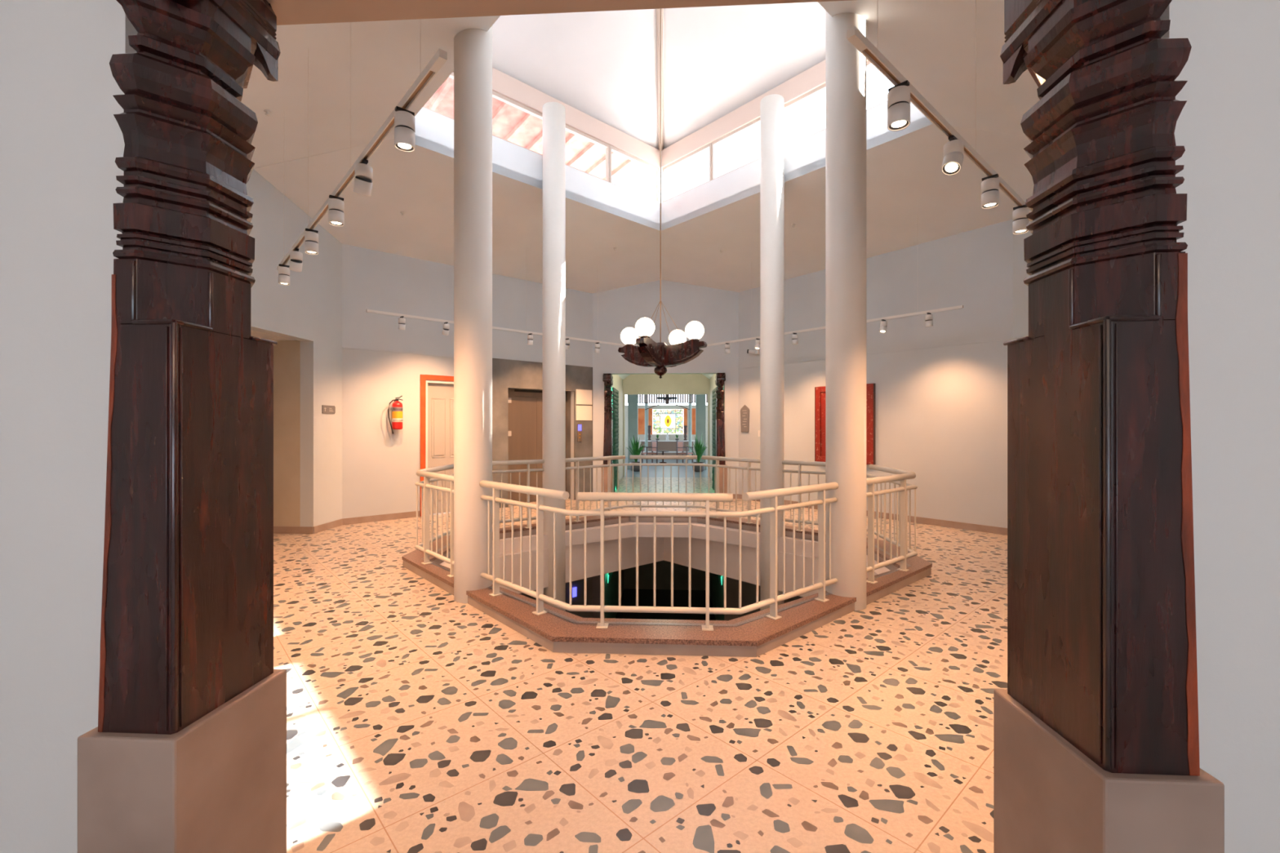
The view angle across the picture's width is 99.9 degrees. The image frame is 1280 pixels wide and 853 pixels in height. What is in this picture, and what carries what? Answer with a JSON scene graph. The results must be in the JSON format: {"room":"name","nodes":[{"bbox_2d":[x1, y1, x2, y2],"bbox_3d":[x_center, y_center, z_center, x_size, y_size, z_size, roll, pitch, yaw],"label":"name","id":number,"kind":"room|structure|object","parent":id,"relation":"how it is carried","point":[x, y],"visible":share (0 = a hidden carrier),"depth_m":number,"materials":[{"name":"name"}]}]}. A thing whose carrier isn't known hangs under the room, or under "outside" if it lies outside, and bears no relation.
{"room":"museum","nodes":[
{"label":"museum","id":0,"kind":"room"},
{"bbox_2d":[251,329,294,340],"bbox_3d":[-6.404,-1.350,6.833,2.849,0.200,2.070,0,0,3],"label":"ceiling","id":1,"kind":"structure","parent":0,"point":[256,334],"depth_m":7.48,"materials":[{"name":"paint"}]},
{"bbox_2d":[273,340,300,526],"bbox_3d":[-6.505,0.050,6.824,3.049,3.000,2.500,0,0,3],"label":"wall","id":2,"kind":"structure","parent":0,"point":[286,353],"depth_m":7.80,"materials":[{"name":"beige paint"}]},
{"bbox_2d":[245,168,342,526],"bbox_3d":[-4.875,-1.100,6.863,0.200,5.300,3.200,0,0,3],"label":"wall","id":3,"kind":"structure","parent":0,"point":[308,310],"depth_m":7.78,"materials":[{"name":"paint"}]},
{"bbox_2d":[321,404,335,413],"bbox_3d":[-4.697,-0.255,8.115,0.014,0.125,0.300,0,0,3],"label":"wall sign","id":4,"kind":"object","parent":3,"relation":"attached to","point":[325,409],"visible":1,"depth_m":8.10,"materials":[{"name":"grey"}]},
{"bbox_2d":[342,244,592,518],"bbox_3d":[-2.901,-1.100,10.130,4.893,5.300,0.120,0,0,-42],"label":"wall","id":5,"kind":"structure","parent":0,"point":[380,467],"depth_m":9.02,"materials":[{"name":"paint"}]},
{"bbox_2d":[387,395,402,434],"bbox_3d":[-4.027,-0.197,8.886,0.174,0.639,0.221,0,0,9],"label":"fire extinguisher","id":6,"kind":"object","parent":5,"relation":"attached to","point":[397,406],"visible":1,"depth_m":8.84,"materials":[{"name":"red metal"}]},
{"bbox_2d":[420,374,453,516],"bbox_3d":[-3.437,0.326,9.631,1.020,2.449,0.140,0,0,-42],"label":"door","id":7,"kind":"structure","parent":5,"relation":"in","point":[437,393],"depth_m":9.52,"materials":[{"name":"white wood"}]},
{"bbox_2d":[492,358,592,507],"bbox_3d":[-2.110,0.130,10.942,2.615,2.840,0.325,0,0,-42],"label":"surround","id":8,"kind":"object","parent":5,"relation":"attached to","point":[506,373],"visible":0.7,"depth_m":10.64,"materials":[{"name":"concrete"}]},
{"bbox_2d":[507,388,566,502],"bbox_3d":[-2.209,0.300,11.139,1.790,2.500,0.140,0,0,-42],"label":"door","id":9,"kind":"structure","parent":8,"relation":"attached to","point":[525,408],"depth_m":10.94,"materials":[{"name":"brown wood"}]},
{"bbox_2d":[577,423,582,441],"bbox_3d":[-1.285,0.130,11.448,0.110,0.380,0.018,0,0,-42],"label":"panel","id":10,"kind":"object","parent":8,"relation":"attached to","point":[579,425],"visible":1,"depth_m":11.44,"materials":[{"name":"metal"}]},
{"bbox_2d":[576,389,591,404],"bbox_3d":[-1.198,-0.630,11.530,0.420,0.320,0.012,0,0,-42],"label":"notice board","id":11,"kind":"object","parent":8,"relation":"attached to","point":[584,397],"visible":1,"depth_m":11.52,"materials":[{"name":"beige"}]},
{"bbox_2d":[576,405,591,420],"bbox_3d":[-1.198,-0.287,11.530,0.420,0.315,0.012,0,0,-42],"label":"notice board","id":12,"kind":"object","parent":8,"relation":"attached to","point":[583,412],"visible":1,"depth_m":11.52,"materials":[{"name":"beige"}]},
{"bbox_2d":[610,374,622,480],"bbox_3d":[-0.782,-0.100,14.406,0.250,3.300,4.920,0,0,3],"label":"wall","id":13,"kind":"structure","parent":0,"point":[617,380],"depth_m":15.70,"materials":[{"name":"beige paint"}]},
{"bbox_2d":[629,462,642,471],"bbox_3d":[-0.140,1.390,18.637,0.440,0.320,0.440,0,0,3],"label":"pot","id":14,"kind":"object","parent":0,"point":[636,468],"depth_m":18.46,"materials":[{"name":"grey ceramic"}]},
{"bbox_2d":[0,0,1279,852],"bbox_3d":[0.087,-1.100,1.558,6.400,5.300,0.280,0,0,3],"label":"wall","id":15,"kind":"structure","parent":0,"point":[61,138],"depth_m":1.51,"materials":[{"name":"paint"}]},
{"bbox_2d":[266,0,849,25],"bbox_3d":[-0.048,-1.327,1.565,2.768,0.014,0.278,0,0,3],"label":"ceiling beam","id":16,"kind":"structure","parent":15,"relation":"attached to","point":[286,11],"depth_m":1.69,"materials":[{"name":"paint"}]},
{"bbox_2d":[273,493,1007,535],"bbox_3d":[-0.348,1.500,7.127,9.594,0.100,10.931,0,0,-42],"label":"baseboard","id":17,"kind":"structure","parent":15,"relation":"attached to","point":[277,530],"depth_m":8.32,"materials":[{"name":"tile"}]},
{"bbox_2d":[273,457,1007,852],"bbox_3d":[0.185,1.640,12.259,17.000,0.181,33.500,0,0,3],"label":"floor","id":18,"kind":"structure","parent":0,"point":[419,720],"depth_m":2.82,"materials":[{"name":"stone"}]},
{"bbox_2d":[77,0,286,852],"bbox_3d":[-1.260,0.110,1.521,0.257,2.880,0.391,0,0,3],"label":"carved pillar","id":19,"kind":"structure","parent":18,"relation":"on","point":[186,753],"depth_m":1.40,"materials":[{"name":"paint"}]},
{"bbox_2d":[601,373,613,492],"bbox_3d":[-0.707,0.201,11.788,0.232,2.698,0.384,0,0,3],"label":"carved pillar","id":20,"kind":"structure","parent":18,"relation":"on","point":[607,377],"depth_m":11.62,"materials":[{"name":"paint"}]},
{"bbox_2d":[611,387,618,492],"bbox_3d":[-0.595,0.325,13.004,0.041,2.470,1.320,0,0,3],"label":"lattice screen","id":21,"kind":"object","parent":18,"relation":"on","point":[615,400],"visible":0.7,"depth_m":12.93,"materials":[{"name":"green wood"}]},
{"bbox_2d":[626,395,638,469],"bbox_3d":[-0.251,-0.100,19.514,0.400,3.300,0.400,0,0,3],"label":"pillar","id":22,"kind":"structure","parent":18,"relation":"on","point":[633,400],"depth_m":19.35,"materials":[{"name":"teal paint"}]},
{"bbox_2d":[626,435,644,471],"bbox_3d":[-0.094,0.906,18.650,0.685,1.287,0.940,0,0,-45],"label":"potted palm","id":23,"kind":"object","parent":18,"relation":"on","point":[636,451],"visible":0.8,"depth_m":18.49,"materials":[{"name":"green plant"}]},
{"bbox_2d":[644,395,648,459],"bbox_3d":[0.298,-0.100,25.223,0.240,3.300,0.240,0,0,3],"label":"post","id":24,"kind":"object","parent":18,"relation":"on","point":[646,404],"visible":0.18,"depth_m":25.17,"materials":[{"name":"grey paint"}]},
{"bbox_2d":[641,440,657,463],"bbox_3d":[0.395,1.070,22.609,0.522,0.960,0.560,0,0,-22],"label":"armchair","id":25,"kind":"object","parent":18,"relation":"on","point":[654,446],"visible":0.87,"depth_m":22.61,"materials":[{"name":"brown wicker"}]},
{"bbox_2d":[639,440,695,455],"bbox_3d":[1.312,1.110,25.967,2.700,0.880,0.600,0,0,3],"label":"console table","id":26,"kind":"object","parent":18,"relation":"on","point":[663,445],"visible":0.5,"depth_m":25.75,"materials":[{"name":"grey"}]},
{"bbox_2d":[683,425,687,440],"bbox_3d":[2.187,0.310,25.868,0.180,0.720,0.180,0,0,3],"label":"stand","id":27,"kind":"object","parent":26,"relation":"on","point":[684,426],"visible":1,"depth_m":25.81,"materials":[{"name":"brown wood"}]},
{"bbox_2d":[402,515,932,657],"bbox_3d":[0.245,1.493,6.346,4.818,0.114,4.818,0,0,-42],"label":"granite curb","id":28,"kind":"object","parent":18,"relation":"on","point":[755,634],"visible":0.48,"depth_m":4.01,"materials":[{"name":"stone"}]},
{"bbox_2d":[414,459,544,577],"bbox_3d":[-1.934,0.956,6.406,0.984,0.964,2.854,0,0,3],"label":"railing","id":29,"kind":"object","parent":28,"relation":"on","point":[429,473],"visible":0.68,"depth_m":5.71,"materials":[{"name":"beige metal"}]},
{"bbox_2d":[479,480,839,631],"bbox_3d":[0.114,0.956,4.255,3.127,0.964,0.900,0,0,3],"label":"railing","id":30,"kind":"object","parent":28,"relation":"on","point":[496,486],"visible":1,"depth_m":4.03,"materials":[{"name":"beige metal"}]},
{"bbox_2d":[565,455,759,523],"bbox_3d":[0.350,0.956,8.376,2.997,0.964,1.025,0,0,3],"label":"railing","id":31,"kind":"object","parent":28,"relation":"on","point":[608,459],"visible":0.81,"depth_m":8.56,"materials":[{"name":"beige metal"}]},
{"bbox_2d":[782,460,917,583],"bbox_3d":[2.408,0.956,6.163,1.001,0.964,2.857,0,0,3],"label":"railing","id":32,"kind":"object","parent":28,"relation":"on","point":[902,476],"visible":0.76,"depth_m":5.36,"materials":[{"name":"beige metal"}]},
{"bbox_2d":[676,440,693,463],"bbox_3d":[1.888,1.070,22.525,0.522,0.960,0.560,0,0,33],"label":"armchair","id":33,"kind":"object","parent":18,"relation":"on","point":[680,446],"visible":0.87,"depth_m":22.59,"materials":[{"name":"brown wood"}]},
{"bbox_2d":[688,394,691,455],"bbox_3d":[2.345,-0.100,25.108,0.240,3.300,0.240,0,0,3],"label":"post","id":34,"kind":"object","parent":18,"relation":"on","point":[690,404],"visible":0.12,"depth_m":25.04,"materials":[{"name":"grey paint"}]},
{"bbox_2d":[687,431,706,471],"bbox_3d":[1.956,0.863,18.493,0.825,1.374,0.916,0,0,3],"label":"potted palm","id":35,"kind":"object","parent":18,"relation":"on","point":[699,450],"visible":0.93,"depth_m":18.42,"materials":[{"name":"green plant"}]},
{"bbox_2d":[692,462,705,471],"bbox_3d":[2.017,1.390,18.516,0.440,0.320,0.440,0,0,3],"label":"pot","id":36,"kind":"object","parent":18,"relation":"on","point":[696,468],"depth_m":18.35,"materials":[{"name":"grey ceramic"}]},
{"bbox_2d":[695,394,706,470],"bbox_3d":[2.185,-0.100,19.378,0.400,3.300,0.400,0,0,3],"label":"pillar","id":37,"kind":"structure","parent":18,"relation":"on","point":[700,398],"depth_m":19.21,"materials":[{"name":"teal paint"}]},
{"bbox_2d":[711,386,717,489],"bbox_3d":[1.796,0.325,12.870,0.041,2.470,1.320,0,0,3],"label":"lattice screen","id":38,"kind":"object","parent":18,"relation":"on","point":[713,395],"visible":0.62,"depth_m":13.01,"materials":[{"name":"green"}]},
{"bbox_2d":[714,373,727,493],"bbox_3d":[1.750,0.201,11.650,0.237,2.698,0.384,0,0,3],"label":"carved pillar","id":39,"kind":"structure","parent":18,"relation":"on","point":[720,379],"depth_m":11.48,"materials":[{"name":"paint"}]},
{"bbox_2d":[993,0,1224,852],"bbox_3d":[1.151,0.110,1.370,0.249,2.880,0.409,0,0,3],"label":"carved pillar","id":40,"kind":"structure","parent":18,"relation":"on","point":[1096,732],"depth_m":1.24,"materials":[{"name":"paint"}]},
{"bbox_2d":[240,0,1039,293],"bbox_3d":[0.219,-3.229,6.623,9.829,0.822,9.758,0,0,-41],"label":"ceiling","id":41,"kind":"structure","parent":0,"point":[910,202],"depth_m":6.98,"materials":[{"name":"paint"}]},
{"bbox_2d":[276,22,447,271],"bbox_3d":[-2.343,-2.427,4.035,0.038,1.571,4.395,0,0,-42],"label":"track","id":42,"kind":"object","parent":41,"relation":"hanging from","point":[439,59],"visible":0.77,"depth_m":3.19,"materials":[{"name":"white metal"}]},
{"bbox_2d":[278,263,289,285],"bbox_3d":[-3.620,-1.545,5.471,0.100,0.194,0.100,0,0,-42],"label":"track spotlight","id":43,"kind":"object","parent":42,"relation":"hanging from","point":[283,271],"visible":0.99,"depth_m":5.43,"materials":[{"name":"grey plastic"}]},
{"bbox_2d":[288,248,302,271],"bbox_3d":[-3.198,-1.539,4.998,0.100,0.206,0.133,0,0,-42],"label":"track spotlight","id":44,"kind":"object","parent":42,"relation":"hanging from","point":[295,256],"visible":1,"depth_m":4.96,"materials":[{"name":"grey plastic"}]},
{"bbox_2d":[304,228,318,254],"bbox_3d":[-2.743,-1.545,4.490,0.100,0.194,0.100,0,0,-42],"label":"track spotlight","id":45,"kind":"object","parent":42,"relation":"hanging from","point":[311,236],"visible":1,"depth_m":4.45,"materials":[{"name":"grey plastic"}]},
{"bbox_2d":[328,195,344,226],"bbox_3d":[-2.173,-1.545,3.847,0.100,0.194,0.100,0,0,-42],"label":"track spotlight","id":46,"kind":"object","parent":42,"relation":"hanging from","point":[335,204],"visible":1,"depth_m":3.81,"materials":[{"name":"grey plastic"}]},
{"bbox_2d":[353,159,373,196],"bbox_3d":[-1.727,-1.539,3.353,0.100,0.206,0.133,0,0,-42],"label":"track spotlight","id":47,"kind":"object","parent":42,"relation":"hanging from","point":[363,179],"visible":1,"depth_m":3.31,"materials":[{"name":"grey plastic"}]},
{"bbox_2d":[394,106,415,152],"bbox_3d":[-1.222,-1.545,2.793,0.100,0.194,0.100,0,0,-42],"label":"track spotlight","id":48,"kind":"object","parent":42,"relation":"hanging from","point":[404,119],"visible":1,"depth_m":2.76,"materials":[{"name":"grey plastic"}]},
{"bbox_2d":[366,309,625,346],"bbox_3d":[-2.111,-2.398,9.357,4.901,1.512,0.039,0,0,-43],"label":"track","id":49,"kind":"object","parent":41,"relation":"hanging from","point":[367,310],"visible":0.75,"depth_m":9.02,"materials":[{"name":"white metal"}]},
{"bbox_2d":[398,315,405,329],"bbox_3d":[-3.561,-1.542,8.036,0.100,0.200,0.112,0,0,-42],"label":"track spotlight","id":50,"kind":"object","parent":49,"relation":"hanging from","point":[402,322],"visible":1,"depth_m":7.99,"materials":[{"name":"grey plastic"}]},
{"bbox_2d":[441,322,448,335],"bbox_3d":[-3.071,-1.539,8.495,0.100,0.206,0.130,0,0,-42],"label":"track spotlight","id":51,"kind":"object","parent":49,"relation":"hanging from","point":[445,326],"visible":1,"depth_m":8.46,"materials":[{"name":"grey plastic"}]},
{"bbox_2d":[527,333,533,345],"bbox_3d":[-1.946,-1.542,9.518,0.100,0.200,0.112,0,0,-42],"label":"track spotlight","id":52,"kind":"object","parent":49,"relation":"hanging from","point":[530,337],"visible":1,"depth_m":9.48,"materials":[{"name":"grey plastic"}]},
{"bbox_2d":[594,342,599,352],"bbox_3d":[-0.838,-1.542,10.538,0.100,0.200,0.112,0,0,-42],"label":"track spotlight","id":53,"kind":"object","parent":49,"relation":"hanging from","point":[597,344],"visible":1,"depth_m":10.49,"materials":[{"name":"grey plastic"}]},
{"bbox_2d":[706,305,963,346],"bbox_3d":[2.858,-2.380,9.295,0.039,1.476,4.915,0,0,-41],"label":"track","id":54,"kind":"object","parent":41,"relation":"hanging from","point":[958,306],"visible":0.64,"depth_m":8.33,"materials":[{"name":"white metal"}]},
{"bbox_2d":[724,342,730,353],"bbox_3d":[1.728,-1.542,10.604,0.110,0.199,0.100,0,0,-42],"label":"track spotlight","id":55,"kind":"object","parent":54,"relation":"hanging from","point":[727,345],"visible":1,"depth_m":10.56,"materials":[{"name":"grey plastic"}]},
{"bbox_2d":[754,337,759,349],"bbox_3d":[2.196,-1.540,10.040,0.123,0.204,0.100,0,0,-42],"label":"track spotlight","id":56,"kind":"object","parent":54,"relation":"hanging from","point":[757,340],"visible":0.97,"depth_m":10.00,"materials":[{"name":"grey plastic"}]},
{"bbox_2d":[791,333,798,344],"bbox_3d":[2.725,-1.542,9.456,0.110,0.199,0.100,0,0,-42],"label":"track spotlight","id":57,"kind":"object","parent":54,"relation":"hanging from","point":[794,337],"visible":1,"depth_m":9.41,"materials":[{"name":"grey plastic"}]},
{"bbox_2d":[879,319,887,333],"bbox_3d":[3.739,-1.540,8.266,0.123,0.204,0.100,0,0,-42],"label":"track spotlight","id":58,"kind":"object","parent":54,"relation":"hanging from","point":[883,325],"visible":1,"depth_m":8.23,"materials":[{"name":"grey plastic"}]},
{"bbox_2d":[924,312,933,327],"bbox_3d":[4.184,-1.542,7.782,0.110,0.199,0.100,0,0,-42],"label":"track spotlight","id":59,"kind":"object","parent":54,"relation":"hanging from","point":[929,317],"visible":1,"depth_m":7.74,"materials":[{"name":"grey plastic"}]},
{"bbox_2d":[846,0,1031,213],"bbox_3d":[2.543,-2.427,3.744,4.441,1.570,0.036,0,0,-42],"label":"track","id":60,"kind":"object","parent":41,"relation":"hanging from","point":[854,35],"visible":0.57,"depth_m":2.79,"materials":[{"name":"white metal"}]},
{"bbox_2d":[887,80,910,131],"bbox_3d":[1.246,-1.545,2.590,0.100,0.194,0.100,0,0,-42],"label":"track spotlight","id":61,"kind":"object","parent":60,"relation":"hanging from","point":[898,95],"visible":1,"depth_m":2.55,"materials":[{"name":"grey plastic"}]},
{"bbox_2d":[941,135,964,175],"bbox_3d":[1.778,-1.539,3.057,0.133,0.206,0.100,0,0,-42],"label":"track spotlight","id":62,"kind":"object","parent":60,"relation":"hanging from","point":[953,149],"visible":1,"depth_m":3.03,"materials":[{"name":"grey plastic"}]},
{"bbox_2d":[981,173,999,208],"bbox_3d":[2.301,-1.545,3.532,0.100,0.194,0.100,0,0,-42],"label":"track spotlight","id":63,"kind":"object","parent":60,"relation":"hanging from","point":[989,184],"visible":1,"depth_m":3.50,"materials":[{"name":"grey plastic"}]},
{"bbox_2d":[1012,204,1029,234],"bbox_3d":[2.838,-1.545,4.008,0.100,0.194,0.100,0,0,-42],"label":"track spotlight","id":64,"kind":"object","parent":60,"relation":"hanging from","point":[1020,220],"visible":0.96,"depth_m":3.98,"materials":[{"name":"grey plastic"}]},
{"bbox_2d":[492,1,825,149],"bbox_3d":[0.235,-5.630,6.432,4.892,1.340,4.926,0,0,-42],"label":"ceiling","id":65,"kind":"structure","parent":0,"point":[717,60],"depth_m":7.75,"materials":[{"name":"paint"}]},
{"bbox_2d":[656,8,663,151],"bbox_3d":[0.234,-5.570,6.432,4.643,1.241,4.678,0,0,-42],"label":"trim","id":66,"kind":"structure","parent":65,"relation":"attached to","point":[658,11],"depth_m":8.31,"materials":[{"name":"beige paint"}]},
{"bbox_2d":[453,58,868,168],"bbox_3d":[0.235,-4.810,6.432,4.892,0.300,4.926,0,0,-42],"label":"clerestory window","id":67,"kind":"structure","parent":65,"relation":"attached to","point":[814,77],"depth_m":8.39,"materials":[{"name":"white glass"}]},
{"bbox_2d":[423,76,641,182],"bbox_3d":[-2.431,-4.765,8.745,5.372,0.470,2.130,0,0,-43],"label":"trim","id":68,"kind":"structure","parent":67,"relation":"attached to","point":[510,123],"depth_m":8.87,"materials":[{"name":"glass"}]},
{"bbox_2d":[617,8,706,378],"bbox_3d":[0.267,-3.365,6.522,0.901,5.570,0.902,0,0,-17],"label":"chandelier","id":69,"kind":"object","parent":65,"relation":"hanging from","point":[660,356],"visible":1,"depth_m":6.41,"materials":[{"name":"brown wood"}]},
{"bbox_2d":[518,560,802,620],"bbox_3d":[0.340,3.725,9.220,10.350,2.850,15.950,0,0,3],"label":"wall","id":70,"kind":"structure","parent":0,"point":[663,568],"depth_m":13.66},
{"bbox_2d":[440,522,889,597],"bbox_3d":[0.245,1.925,6.346,4.514,0.750,4.530,0,0,-42],"label":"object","id":71,"kind":"structure","parent":70,"relation":"attached to","point":[646,530],"depth_m":8.14,"materials":[{"name":"paint"}]},
{"bbox_2d":[592,280,738,493],"bbox_3d":[0.547,-1.100,11.748,3.160,5.300,0.240,0,0,3],"label":"wall","id":72,"kind":"structure","parent":0,"point":[615,310],"depth_m":11.62,"materials":[{"name":"paint"}]},
{"bbox_2d":[342,333,1028,368],"bbox_3d":[1.160,-1.247,9.064,10.494,0.018,5.308,0,0,21],"label":"trim","id":73,"kind":"structure","parent":72,"relation":"attached to","point":[1026,334],"depth_m":8.77,"materials":[{"name":"paint"}]},
{"bbox_2d":[615,588,715,620],"bbox_3d":[0.558,5.200,9.984,12.000,0.100,20.000,0,0,3],"label":"floor","id":74,"kind":"structure","parent":0,"point":[646,597],"depth_m":15.78,"materials":[{"name":"grey"}]},
{"bbox_2d":[453,26,492,603],"bbox_3d":[-1.510,0.250,4.872,0.332,9.800,0.332,0,0,3],"label":"round column","id":75,"kind":"structure","parent":74,"relation":"on","point":[473,47],"depth_m":4.73,"materials":[{"name":"paint"}]},
{"bbox_2d":[542,102,565,611],"bbox_3d":[-1.258,0.250,7.862,0.332,9.800,0.332,0,0,3],"label":"round column","id":76,"kind":"structure","parent":74,"relation":"on","point":[553,113],"depth_m":7.71,"materials":[{"name":"paint"}]},
{"bbox_2d":[760,93,784,610],"bbox_3d":[1.889,0.250,7.686,0.332,9.800,0.332,0,0,3],"label":"round column","id":77,"kind":"structure","parent":74,"relation":"on","point":[771,106],"depth_m":7.55,"materials":[{"name":"paint"}]},
{"bbox_2d":[825,10,866,610],"bbox_3d":[1.794,0.250,4.687,0.332,9.800,0.332,0,0,3],"label":"round column","id":78,"kind":"structure","parent":74,"relation":"on","point":[845,65],"depth_m":4.54,"materials":[{"name":"paint"}]},
{"bbox_2d":[622,373,709,476],"bbox_3d":[0.810,-0.100,16.681,2.675,3.300,0.200,0,0,3],"label":"wall","id":79,"kind":"structure","parent":0,"point":[669,384],"depth_m":16.58,"materials":[{"name":"beige paint"}]},
{"bbox_2d":[617,373,714,379],"bbox_3d":[0.678,-1.675,14.325,3.175,0.450,4.920,0,0,3],"label":"ceiling","id":80,"kind":"structure","parent":0,"point":[708,375],"depth_m":16.04,"materials":[{"name":"paint"}]},
{"bbox_2d":[625,404,707,457],"bbox_3d":[1.513,0.240,27.058,9.000,2.620,0.200,0,0,3],"label":"wall","id":81,"kind":"structure","parent":0,"point":[662,437],"depth_m":26.96,"materials":[{"name":"beige paint"}]},
{"bbox_2d":[638,408,644,434],"bbox_3d":[0.087,-0.250,27.002,0.400,1.300,0.050,0,0,3],"label":"panel","id":82,"kind":"object","parent":81,"relation":"attached to","point":[641,411],"visible":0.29,"depth_m":26.98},
{"bbox_2d":[648,408,652,434],"bbox_3d":[0.532,-0.250,26.977,0.190,1.300,0.050,0,0,3],"label":"panel","id":83,"kind":"object","parent":81,"relation":"attached to","point":[650,410],"visible":0.64,"depth_m":26.95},
{"bbox_2d":[653,408,683,434],"bbox_3d":[1.401,-0.245,26.944,1.530,1.230,0.040,0,0,3],"label":"window","id":84,"kind":"structure","parent":81,"relation":"in","point":[670,421],"depth_m":26.92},
{"bbox_2d":[683,408,687,434],"bbox_3d":[2.264,-0.250,26.881,0.180,1.300,0.050,0,0,3],"label":"panel","id":85,"kind":"object","parent":81,"relation":"attached to","point":[685,410],"visible":0.79,"depth_m":26.86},
{"bbox_2d":[691,408,695,434],"bbox_3d":[2.718,-0.250,26.855,0.330,1.300,0.050,0,0,3],"label":"panel","id":86,"kind":"object","parent":81,"relation":"attached to","point":[693,410],"visible":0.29,"depth_m":26.83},
{"bbox_2d":[414,4,933,231],"bbox_3d":[0.235,-3.769,6.432,4.892,0.501,4.926,0,0,-42],"label":"wall","id":87,"kind":"structure","parent":0,"point":[431,126],"depth_m":8.07,"materials":[{"name":"paint"}]},
{"bbox_2d":[422,71,453,119],"bbox_3d":[-2.588,-4.340,6.993,1.142,0.640,0.060,0,0,-43],"label":"window","id":88,"kind":"structure","parent":87,"relation":"in","point":[451,76],"depth_m":7.05,"materials":[{"name":"beige paint"}]},
{"bbox_2d":[492,90,542,155],"bbox_3d":[-1.754,-4.340,7.771,1.120,0.640,0.060,0,0,-43],"label":"window","id":89,"kind":"structure","parent":87,"relation":"in","point":[495,95],"depth_m":7.73,"materials":[{"name":"beige paint"}]},
{"bbox_2d":[565,124,609,182],"bbox_3d":[-0.931,-4.340,8.538,1.110,0.640,0.060,0,0,-43],"label":"window","id":90,"kind":"structure","parent":87,"relation":"in","point":[573,131],"depth_m":8.73,"materials":[{"name":"beige paint"}]},
{"bbox_2d":[609,145,659,202],"bbox_3d":[-0.093,-4.340,9.319,1.160,0.640,0.060,0,0,-43],"label":"window","id":91,"kind":"structure","parent":87,"relation":"in","point":[612,148],"depth_m":9.37,"materials":[{"name":"beige paint"}]},
{"bbox_2d":[659,167,662,202],"bbox_3d":[0.234,-4.241,6.432,4.604,1.438,4.639,0,0,-42],"label":"trim","id":92,"kind":"structure","parent":87,"relation":"attached to","point":[660,167],"depth_m":9.67,"materials":[{"name":"white metal"}]},
{"bbox_2d":[662,142,711,202],"bbox_3d":[0.807,-4.340,9.277,0.060,0.640,1.156,0,0,-41],"label":"window","id":93,"kind":"structure","parent":87,"relation":"in","point":[708,146],"depth_m":9.31,"materials":[{"name":"beige paint"}]},
{"bbox_2d":[711,117,759,180],"bbox_3d":[1.567,-4.340,8.418,0.060,0.640,1.120,0,0,-41],"label":"window","id":94,"kind":"structure","parent":87,"relation":"in","point":[756,122],"depth_m":8.60,"materials":[{"name":"beige paint"}]},
{"bbox_2d":[784,83,825,146],"bbox_3d":[2.312,-4.340,7.575,0.060,0.640,1.110,0,0,-41],"label":"window","id":95,"kind":"structure","parent":87,"relation":"in","point":[821,88],"depth_m":7.54,"materials":[{"name":"beige paint"}]},
{"bbox_2d":[866,60,887,110],"bbox_3d":[3.071,-4.340,6.717,0.060,0.640,1.160,0,0,-41],"label":"window","id":96,"kind":"structure","parent":87,"relation":"in","point":[868,64],"depth_m":6.85,"materials":[{"name":"white glass"}]},
{"bbox_2d":[709,373,716,479],"bbox_3d":[2.138,-0.100,14.243,0.250,3.300,4.920,0,0,3],"label":"wall","id":97,"kind":"structure","parent":0,"point":[712,380],"depth_m":15.81,"materials":[{"name":"beige paint"}]},
{"bbox_2d":[738,219,1013,528],"bbox_3d":[3.759,-1.100,9.626,0.150,5.300,5.041,0,0,-39],"label":"wall","id":98,"kind":"structure","parent":0,"point":[941,412],"depth_m":8.53,"materials":[{"name":"paint"}]},
{"bbox_2d":[740,404,749,431],"bbox_3d":[2.223,-0.170,11.389,0.022,0.580,0.240,0,0,-39],"label":"wall plaque","id":99,"kind":"object","parent":98,"relation":"attached to","point":[744,411],"visible":1,"depth_m":11.38,"materials":[{"name":"grey"}]},
{"bbox_2d":[746,349,759,355],"bbox_3d":[2.349,-1.547,11.145,0.255,0.115,0.095,0,0,20],"label":"security camera","id":100,"kind":"object","parent":98,"relation":"attached to","point":[755,352],"visible":1,"depth_m":11.11,"materials":[{"name":"white plastic"}]},
{"bbox_2d":[814,383,875,464],"bbox_3d":[3.640,-0.042,9.610,0.051,1.395,1.147,0,0,-39],"label":"framed panel","id":101,"kind":"object","parent":98,"relation":"attached to","point":[820,392],"visible":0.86,"depth_m":9.90,"materials":[{"name":"paint"}]},
{"bbox_2d":[1013,221,1031,339],"bbox_3d":[5.277,-1.100,6.165,0.150,5.300,2.900,0,0,3],"label":"wall","id":102,"kind":"structure","parent":0,"point":[1020,290],"depth_m":7.46,"materials":[{"name":"paint"}]},
{"bbox_3d":[1.250,-1.800,22.365,9.000,0.100,11.200,0,0,3],"label":"ceiling","id":103,"kind":"structure","parent":0,"visible":0},
{"bbox_2d":[657,394,676,404],"bbox_3d":[1.164,-1.350,22.971,0.840,0.800,0.300,0,0,3],"label":"lamp","id":104,"kind":"object","parent":103,"relation":"hanging from","point":[667,398],"visible":0.86,"depth_m":22.83,"materials":[{"name":"black metal"}]},
{"bbox_2d":[657,394,676,399],"bbox_3d":[1.164,-1.460,22.971,0.840,0.580,0.300,0,0,3],"label":"chandelier","id":105,"kind":"object","parent":104,"relation":"on","point":[658,397],"depth_m":22.82,"materials":[{"name":"white"}]},
{"bbox_2d":[638,394,707,409],"bbox_3d":[1.219,-1.233,23.969,3.570,0.994,0.040,0,0,3],"label":"skylight","id":106,"kind":"object","parent":103,"relation":"in","point":[681,395],"visible":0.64,"depth_m":23.95,"materials":[{"name":"white glass"}]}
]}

